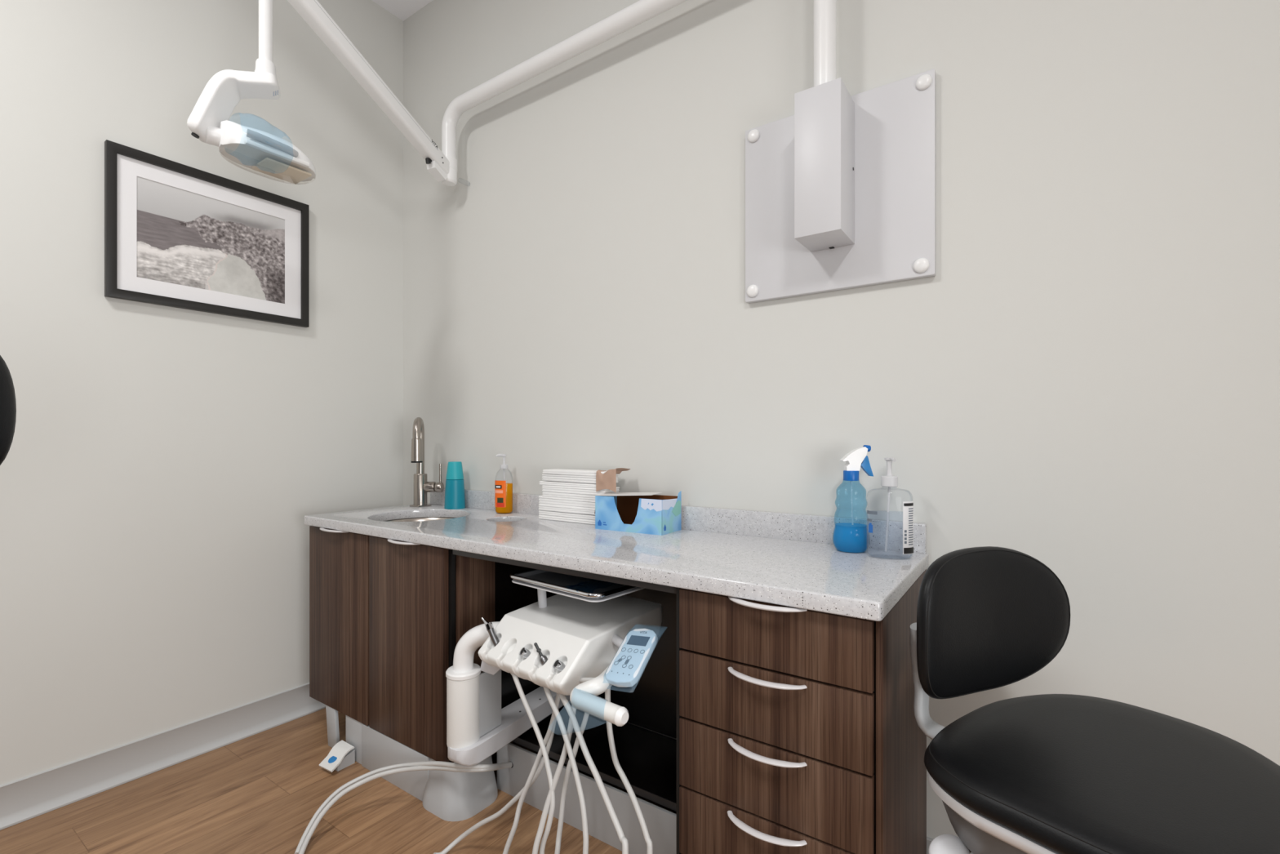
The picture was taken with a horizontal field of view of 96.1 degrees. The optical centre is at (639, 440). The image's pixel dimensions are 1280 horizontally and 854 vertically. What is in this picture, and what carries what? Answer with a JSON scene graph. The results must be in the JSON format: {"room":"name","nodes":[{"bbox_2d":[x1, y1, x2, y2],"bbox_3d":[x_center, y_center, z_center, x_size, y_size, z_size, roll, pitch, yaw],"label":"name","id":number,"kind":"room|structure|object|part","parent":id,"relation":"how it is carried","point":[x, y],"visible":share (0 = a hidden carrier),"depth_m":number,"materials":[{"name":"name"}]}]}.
{"room":"dental clinic","nodes":[
{"label":"dental clinic","id":0,"kind":"room"},
{"bbox_2d":[0,0,403,785],"bbox_3d":[-2.529,-0.445,0.893,0.100,3.190,4.700,0,0,35],"label":"wall","id":1,"kind":"structure","parent":0,"point":[163,468],"depth_m":2.03,"materials":[{"name":"white paint"}]},
{"bbox_2d":[0,682,325,830],"bbox_3d":[-2.456,1.087,0.891,0.022,0.124,4.578,0,0,35],"label":"baseboard","id":2,"kind":"structure","parent":1,"relation":"attached to","point":[25,798],"depth_m":1.98,"materials":[{"name":"grey plastic"}]},
{"bbox_2d":[104,139,309,327],"bbox_3d":[-1.579,-0.732,2.156,0.026,0.511,0.638,0,0,35],"label":"picture frame","id":3,"kind":"object","parent":1,"relation":"attached to","point":[177,235],"visible":1,"depth_m":2.11,"materials":[{"name":"black wood"}]},
{"bbox_2d":[137,176,284,303],"bbox_3d":[-1.583,-0.730,2.154,0.001,0.348,0.473,0,0,35],"label":"print","id":4,"kind":"object","parent":3,"relation":"attached to","point":[184,237],"depth_m":2.13},
{"bbox_2d":[0,707,676,853],"bbox_3d":[-0.525,1.200,-0.430,4.900,0.100,4.800,0,0,35],"label":"floor","id":5,"kind":"structure","parent":0,"point":[260,793],"depth_m":1.76,"materials":[{"name":"wood"}]},
{"bbox_2d":[0,355,16,465],"bbox_3d":[-1.302,0.504,0.291,0.480,1.291,1.343,0,0,35],"label":"dental chair","id":6,"kind":"object","parent":5,"relation":"on","point":[7,395],"visible":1,"depth_m":0.81,"materials":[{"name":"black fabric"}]},
{"bbox_2d":[325,705,339,747],"bbox_3d":[-1.154,1.075,2.161,0.082,0.150,0.014,0,0,35],"label":"cabinet leg","id":7,"kind":"object","parent":5,"relation":"on","point":[332,718],"visible":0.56,"depth_m":2.15,"materials":[{"name":"grey plastic"}]},
{"bbox_2d":[319,740,355,772],"bbox_3d":[-1.069,1.120,2.030,0.083,0.059,0.112,0,0,23],"label":"foot pedal","id":8,"kind":"object","parent":5,"relation":"on","point":[342,755],"visible":1,"depth_m":2.02,"materials":[{"name":"white plastic"}]},
{"bbox_2d":[294,760,512,853],"bbox_3d":[-0.684,1.038,1.724,0.569,0.220,0.217,0,0,-6],"label":"hose","id":9,"kind":"object","parent":5,"relation":"on","point":[437,763],"visible":0.96,"depth_m":1.73,"materials":[{"name":"grey plastic"}]},
{"bbox_2d":[309,525,497,821],"bbox_3d":[-0.780,0.737,2.174,0.914,0.825,0.546,0,0,35],"label":"base cabinet","id":10,"kind":"object","parent":5,"relation":"on","point":[388,617],"depth_m":1.91,"materials":[{"name":"brown wood"}]},
{"bbox_3d":[-1.135,0.329,2.111,0.188,0.008,0.041,0,0,35],"label":"handle","id":11,"kind":"part","parent":10,"relation":"part of","materials":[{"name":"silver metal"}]},
{"bbox_3d":[-1.115,0.665,2.135,0.407,0.666,0.020,0,0,35],"label":"door","id":12,"kind":"part","parent":10,"relation":"part of","materials":[{"name":"brown wood"}]},
{"bbox_3d":[-1.026,1.075,2.073,0.111,0.149,0.010,0,0,35],"label":"plate","id":13,"kind":"part","parent":10,"relation":"part of","materials":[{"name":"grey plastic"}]},
{"bbox_3d":[-0.823,1.075,1.928,0.380,0.149,0.010,0,0,35],"label":"plate","id":14,"kind":"part","parent":10,"relation":"part of","materials":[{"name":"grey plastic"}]},
{"bbox_3d":[-0.777,0.329,1.864,0.173,0.008,0.040,0,0,35],"label":"handle","id":15,"kind":"part","parent":10,"relation":"part of","materials":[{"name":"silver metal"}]},
{"bbox_3d":[-0.769,0.665,1.896,0.412,0.666,0.020,0,0,35],"label":"door","id":16,"kind":"part","parent":10,"relation":"part of","materials":[{"name":"brown wood"}]},
{"bbox_3d":[-0.760,1.075,1.977,0.658,0.149,0.198,0,0,35],"label":"cabinet plinth","id":17,"kind":"part","parent":10,"relation":"part of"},
{"bbox_2d":[304,487,928,621],"bbox_3d":[-0.277,0.270,1.854,2.105,0.111,0.557,0,0,35],"label":"countertop","id":18,"kind":"structure","parent":10,"relation":"on","point":[793,560],"depth_m":1.53,"materials":[{"name":"stone"}]},
{"bbox_2d":[385,517,456,560],"bbox_3d":[-0.858,0.405,2.248,0.400,0.158,0.400,0,0,35],"label":"sink","id":19,"kind":"object","parent":18,"relation":"in","point":[415,519],"visible":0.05,"depth_m":2.41,"materials":[{"name":"silver metal"}]},
{"bbox_2d":[409,417,444,506],"bbox_3d":[-0.949,0.094,2.515,0.138,0.392,0.169,0,0,35],"label":"faucet","id":20,"kind":"object","parent":18,"relation":"on","point":[421,486],"visible":1,"depth_m":2.52,"materials":[{"name":"silver metal"}]},
{"bbox_3d":[-0.972,0.287,2.546,0.066,0.006,0.066,0,0,35],"label":"plate","id":21,"kind":"part","parent":20,"relation":"part of","materials":[{"name":"silver metal"}]},
{"bbox_3d":[-0.888,0.207,2.546,0.029,0.045,0.045,0,0,0],"label":"lever knob","id":22,"kind":"part","parent":20,"relation":"part of","materials":[{"name":"silver metal"}]},
{"bbox_3d":[-0.884,0.146,2.546,0.010,0.088,0.010,0,0,35],"label":"lever","id":23,"kind":"part","parent":20,"relation":"part of","materials":[{"name":"silver metal"}]},
{"bbox_2d":[444,479,465,509],"bbox_3d":[-0.794,0.228,2.468,0.086,0.125,0.086,0,0,35],"label":"plastic cup","id":24,"kind":"object","parent":18,"relation":"on","point":[455,499],"visible":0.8,"depth_m":2.43,"materials":[{"name":"teal plastic"}]},
{"bbox_2d":[445,461,463,479],"bbox_3d":[-0.794,0.128,2.468,0.073,0.074,0.073,0,0,35],"label":"plastic cup","id":25,"kind":"object","parent":24,"relation":"on","point":[455,469],"visible":1,"depth_m":2.44,"materials":[{"name":"teal plastic"}]},
{"bbox_2d":[494,453,507,510],"bbox_3d":[-0.543,0.171,2.297,0.064,0.238,0.059,0,0,35],"label":"soap bottle","id":26,"kind":"object","parent":18,"relation":"on","point":[500,486],"visible":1,"depth_m":2.27,"materials":[{"name":"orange plastic"}]},
{"bbox_2d":[538,510,595,524],"bbox_3d":[-0.235,0.274,2.081,0.287,0.031,0.088,0,0,35],"label":"bundle","id":27,"kind":"object","parent":18,"relation":"on","point":[548,515],"visible":0.51,"depth_m":2.04,"materials":[{"name":"white paper"}]},
{"bbox_2d":[538,495,595,515],"bbox_3d":[-0.233,0.231,2.079,0.292,0.053,0.088,0,0,35],"label":"bundle","id":28,"kind":"object","parent":27,"relation":"on","point":[545,504],"visible":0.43,"depth_m":2.05,"materials":[{"name":"white paper"}]},
{"bbox_2d":[542,485,619,500],"bbox_3d":[-0.216,0.184,2.068,0.297,0.044,0.088,0,0,35],"label":"bundle","id":29,"kind":"object","parent":28,"relation":"on","point":[568,492],"visible":0.68,"depth_m":2.03,"materials":[{"name":"white paper"}]},
{"bbox_2d":[538,480,595,488],"bbox_3d":[-0.231,0.157,2.077,0.290,0.016,0.087,0,0,35],"label":"bundle","id":30,"kind":"object","parent":29,"relation":"on","point":[541,482],"visible":0.61,"depth_m":2.05,"materials":[{"name":"white paper"}]},
{"bbox_2d":[542,474,617,484],"bbox_3d":[-0.219,0.136,2.069,0.291,0.026,0.087,0,0,35],"label":"bundle","id":31,"kind":"object","parent":30,"relation":"on","point":[555,477],"visible":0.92,"depth_m":2.04,"materials":[{"name":"white paper"}]},
{"bbox_2d":[542,468,618,476],"bbox_3d":[-0.216,0.115,2.068,0.291,0.017,0.087,0,0,35],"label":"bundle","id":32,"kind":"object","parent":31,"relation":"on","point":[554,471],"visible":0.87,"depth_m":2.04,"materials":[{"name":"white paper"}]},
{"bbox_2d":[595,467,631,492],"bbox_3d":[-0.092,0.133,1.973,0.089,0.083,0.087,0,0,35],"label":"wrapper","id":33,"kind":"object","parent":32,"relation":"on","point":[607,480],"visible":1,"depth_m":1.94,"materials":[{"name":"beige paper"}]},
{"bbox_2d":[594,490,681,535],"bbox_3d":[-0.012,0.227,1.882,0.265,0.127,0.129,0,0,31],"label":"tissue box","id":34,"kind":"object","parent":18,"relation":"on","point":[644,513],"visible":1,"depth_m":1.85,"materials":[{"name":"blue cardboard"}]},
{"bbox_3d":[-0.113,0.235,1.945,0.001,0.109,0.127,0,0,31],"label":"panel","id":35,"kind":"part","parent":34,"relation":"part of","materials":[{"name":"blue cardboard"}]},
{"bbox_3d":[-0.040,0.235,1.825,0.251,0.109,0.015,0,0,35],"label":"panel","id":36,"kind":"part","parent":34,"relation":"part of","materials":[{"name":"blue cardboard"}]},
{"bbox_3d":[0.026,0.235,1.933,0.249,0.109,0.001,0,0,31],"label":"panel","id":37,"kind":"part","parent":34,"relation":"part of","materials":[{"name":"brown"}]},
{"bbox_3d":[0.100,0.227,1.814,0.001,0.127,0.128,0,0,31],"label":"panel","id":38,"kind":"part","parent":34,"relation":"part of","materials":[{"name":"blue cardboard"}]},
{"bbox_2d":[833,444,873,552],"bbox_3d":[0.556,0.150,1.509,0.096,0.278,0.080,0,0,35],"label":"spray bottle","id":39,"kind":"object","parent":18,"relation":"on","point":[851,537],"visible":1,"depth_m":1.50,"materials":[{"name":"blue plastic"}]},
{"bbox_2d":[866,457,913,554],"bbox_3d":[0.620,0.166,1.429,0.108,0.248,0.064,0,0,19],"label":"sanitizer bottle","id":40,"kind":"object","parent":18,"relation":"on","point":[890,481],"visible":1,"depth_m":1.41,"materials":[{"name":"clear plastic"}]},
{"bbox_2d":[866,510,877,521],"bbox_3d":[0.573,0.187,1.423,0.003,0.026,0.029,0,0,-34],"label":"print","id":41,"kind":"object","parent":40,"relation":"on","point":[868,512],"depth_m":1.42},
{"bbox_2d":[903,502,913,545],"bbox_3d":[0.655,0.213,1.399,0.033,0.122,0.004,0,0,-25],"label":"print","id":42,"kind":"object","parent":40,"relation":"on","point":[908,507],"depth_m":1.40,"materials":[{"name":"grey paper"}]},
{"bbox_2d":[298,764,512,853],"bbox_3d":[-0.673,1.041,1.707,0.570,0.213,0.212,0,0,-11],"label":"hose","id":43,"kind":"object","parent":5,"relation":"on","point":[405,769],"visible":0.94,"depth_m":1.73,"materials":[{"name":"grey plastic"}]},
{"bbox_2d":[453,549,676,853],"bbox_3d":[-0.105,0.738,1.733,0.798,0.824,0.492,0,0,35],"label":"open bay","id":44,"kind":"object","parent":5,"relation":"on","point":[647,758],"visible":0.28,"depth_m":1.82,"materials":[{"name":"black wood"}]},
{"bbox_2d":[445,588,662,766],"bbox_3d":[-0.172,0.664,1.650,0.740,0.528,0.610,0,0,35],"label":"dental delivery unit","id":45,"kind":"object","parent":44,"relation":"in","point":[611,642],"visible":0.98,"depth_m":1.57,"materials":[{"name":"white plastic"}]},
{"bbox_2d":[433,617,559,853],"bbox_3d":[-0.345,0.822,1.535,0.435,0.660,0.213,0,0,35],"label":"syringe","id":46,"kind":"object","parent":45,"relation":"attached to","point":[489,626],"visible":0.92,"depth_m":1.49,"materials":[{"name":"grey plastic"}]},
{"bbox_3d":[-0.397,0.896,1.851,0.100,0.062,0.528,0,0,29],"label":"arm","id":47,"kind":"part","parent":45,"relation":"part of","materials":[{"name":"white plastic"}]},
{"bbox_3d":[-0.286,0.448,1.679,0.026,0.096,0.033,0,0,35],"label":"tray post","id":48,"kind":"part","parent":45,"relation":"part of","materials":[{"name":"white"}]},
{"bbox_2d":[502,647,588,853],"bbox_3d":[-0.215,0.843,1.377,0.182,0.614,0.298,0,0,-31],"label":"dental handpiece","id":49,"kind":"object","parent":45,"relation":"attached to","point":[524,652],"visible":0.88,"depth_m":1.41,"materials":[{"name":"white plastic"}]},
{"bbox_2d":[510,568,644,602],"bbox_3d":[-0.170,0.388,1.607,0.361,0.024,0.236,0,0,40],"label":"tray","id":50,"kind":"object","parent":45,"relation":"on","point":[587,589],"visible":0.51,"depth_m":1.55,"materials":[{"name":"silver metal"}]},
{"bbox_2d":[532,642,628,853],"bbox_3d":[-0.139,0.830,1.326,0.359,0.638,0.144,0,0,35],"label":"dental handpiece","id":51,"kind":"object","parent":45,"relation":"attached to","point":[571,710],"visible":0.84,"depth_m":1.34,"materials":[{"name":"grey plastic"}]},
{"bbox_3d":[-0.099,0.579,1.354,0.126,0.077,0.320,0,0,-4],"label":"grab handle","id":52,"kind":"part","parent":45,"relation":"part of","materials":[{"name":"white plastic"}]},
{"bbox_2d":[553,659,653,853],"bbox_3d":[-0.065,0.842,1.378,0.311,0.613,0.154,0,0,35],"label":"dental handpiece","id":53,"kind":"object","parent":45,"relation":"attached to","point":[558,665],"visible":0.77,"depth_m":1.36,"materials":[{"name":"white plastic"}]},
{"bbox_3d":[-0.237,0.337,1.542,0.798,0.022,0.027,0,0,35],"label":"rail","id":54,"kind":"part","parent":44,"relation":"part of","materials":[{"name":"grey metal"}]},
{"bbox_3d":[-0.142,1.069,1.679,0.798,0.163,0.010,0,0,35],"label":"kick panel","id":55,"kind":"part","parent":44,"relation":"part of","materials":[{"name":"grey plastic"}]},
{"bbox_2d":[518,702,676,803],"bbox_3d":[-0.054,0.975,1.806,0.798,0.018,0.281,0,0,35],"label":"shelf","id":56,"kind":"object","parent":44,"relation":"attached to","point":[647,758],"depth_m":1.78,"materials":[{"name":"black plastic"}]},
{"bbox_3d":[0.031,0.646,1.930,0.798,0.636,0.015,0,0,35],"label":"panel","id":57,"kind":"part","parent":44,"relation":"part of","materials":[{"name":"black plastic"}]},
{"bbox_2d":[676,568,926,853],"bbox_3d":[0.394,0.738,1.365,0.438,0.824,0.557,0,0,35],"label":"base cabinet","id":58,"kind":"object","parent":5,"relation":"on","point":[798,731],"visible":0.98,"depth_m":1.17,"materials":[{"name":"brown wood"}]},
{"bbox_3d":[0.263,0.852,1.183,0.412,0.147,0.020,0,0,35],"label":"drawer","id":59,"kind":"part","parent":58,"relation":"part of","materials":[{"name":"brown wood"}]},
{"bbox_3d":[0.246,0.786,1.156,0.171,0.009,0.044,0,0,35],"label":"handle","id":60,"kind":"part","parent":58,"relation":"part of","materials":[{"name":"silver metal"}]},
{"bbox_3d":[0.247,0.481,1.156,0.170,0.009,0.044,0,0,35],"label":"handle","id":61,"kind":"part","parent":58,"relation":"part of","materials":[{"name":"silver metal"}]},
{"bbox_3d":[0.247,0.633,1.156,0.170,0.009,0.044,0,0,35],"label":"handle","id":62,"kind":"part","parent":58,"relation":"part of","materials":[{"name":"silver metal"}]},
{"bbox_3d":[0.247,0.331,1.155,0.169,0.009,0.044,0,0,35],"label":"handle","id":63,"kind":"part","parent":58,"relation":"part of","materials":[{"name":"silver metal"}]},
{"bbox_3d":[0.263,0.698,1.183,0.412,0.149,0.020,0,0,35],"label":"drawer","id":64,"kind":"part","parent":58,"relation":"part of","materials":[{"name":"brown wood"}]},
{"bbox_3d":[0.263,0.545,1.183,0.412,0.147,0.020,0,0,35],"label":"drawer","id":65,"kind":"part","parent":58,"relation":"part of","materials":[{"name":"brown wood"}]},
{"bbox_3d":[0.263,0.400,1.183,0.412,0.132,0.020,0,0,35],"label":"drawer","id":66,"kind":"part","parent":58,"relation":"part of","materials":[{"name":"brown wood"}]},
{"bbox_3d":[0.584,0.739,1.266,0.013,0.822,0.504,0,0,35],"label":"panel","id":67,"kind":"part","parent":58,"relation":"part of","materials":[{"name":"brown wood"}]},
{"bbox_2d":[909,546,1279,853],"bbox_3d":[0.733,0.673,0.942,0.569,0.954,0.567,0,0,35],"label":"stool","id":68,"kind":"object","parent":5,"relation":"on","point":[1046,773],"visible":1,"depth_m":0.93,"materials":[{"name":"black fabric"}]},
{"bbox_3d":[0.576,0.464,1.057,0.147,0.225,0.065,0,0,27],"label":"backrest post","id":69,"kind":"part","parent":68,"relation":"part of","materials":[{"name":"grey plastic"}]},
{"bbox_3d":[0.628,0.328,1.052,0.364,0.264,0.078,0,0,-21],"label":"backrest","id":70,"kind":"part","parent":68,"relation":"part of","materials":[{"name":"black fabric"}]},
{"bbox_3d":[0.757,0.526,0.925,0.510,0.045,0.567,0,0,35],"label":"seat","id":71,"kind":"part","parent":68,"relation":"part of","materials":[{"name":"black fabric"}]},
{"bbox_2d":[371,0,432,21],"bbox_3d":[-0.525,-2.090,-0.430,4.900,0.100,4.800,0,0,35],"label":"ceiling","id":72,"kind":"structure","parent":0,"point":[402,10],"depth_m":2.70,"materials":[{"name":"white paint"}]},
{"bbox_2d":[403,0,1279,839],"bbox_3d":[0.810,-0.445,1.504,4.900,3.190,0.100,0,0,35],"label":"wall","id":73,"kind":"structure","parent":0,"point":[1084,383],"depth_m":1.47,"materials":[{"name":"white paint"}]},
{"bbox_2d":[186,0,836,186],"bbox_3d":[-0.405,-1.171,1.652,1.662,0.677,1.035,0,0,35],"label":"light","id":74,"kind":"object","parent":73,"relation":"attached to","point":[263,152],"visible":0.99,"depth_m":1.84,"materials":[{"name":"white metal"}]},
{"bbox_2d":[191,132,199,138],"bbox_3d":[-1.281,-0.879,1.657,0.019,0.011,0.019,0,0,35],"label":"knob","id":75,"kind":"object","parent":74,"relation":"attached to","point":[196,135],"depth_m":1.65,"materials":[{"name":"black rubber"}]},
{"bbox_3d":[-1.093,-0.884,1.712,0.029,0.030,0.139,0,0,35],"label":"handle","id":76,"kind":"part","parent":74,"relation":"part of","materials":[{"name":"grey plastic"}]},
{"bbox_3d":[-0.985,-1.313,2.092,0.058,0.386,0.821,0,0,24],"label":"flex arm","id":77,"kind":"part","parent":74,"relation":"part of","materials":[{"name":"white metal"}]},
{"bbox_2d":[430,487,926,553],"bbox_3d":[-0.111,0.252,2.066,2.060,0.076,0.020,0,0,35],"label":"backsplash","id":78,"kind":"structure","parent":73,"relation":"attached to","point":[775,525],"depth_m":1.72,"materials":[{"name":"stone"}]},
{"bbox_2d":[745,68,936,303],"bbox_3d":[0.502,-0.684,1.560,0.520,0.524,0.157,0,0,35],"label":"mounting plate","id":79,"kind":"object","parent":73,"relation":"attached to","point":[841,189],"depth_m":1.53,"materials":[{"name":"white metal"}]},
{"bbox_2d":[926,836,973,853],"bbox_3d":[0.775,1.087,1.454,4.699,0.124,0.022,0,0,35],"label":"baseboard","id":80,"kind":"structure","parent":73,"relation":"attached to","point":[929,840],"depth_m":1.48,"materials":[{"name":"grey plastic"}]}
]}

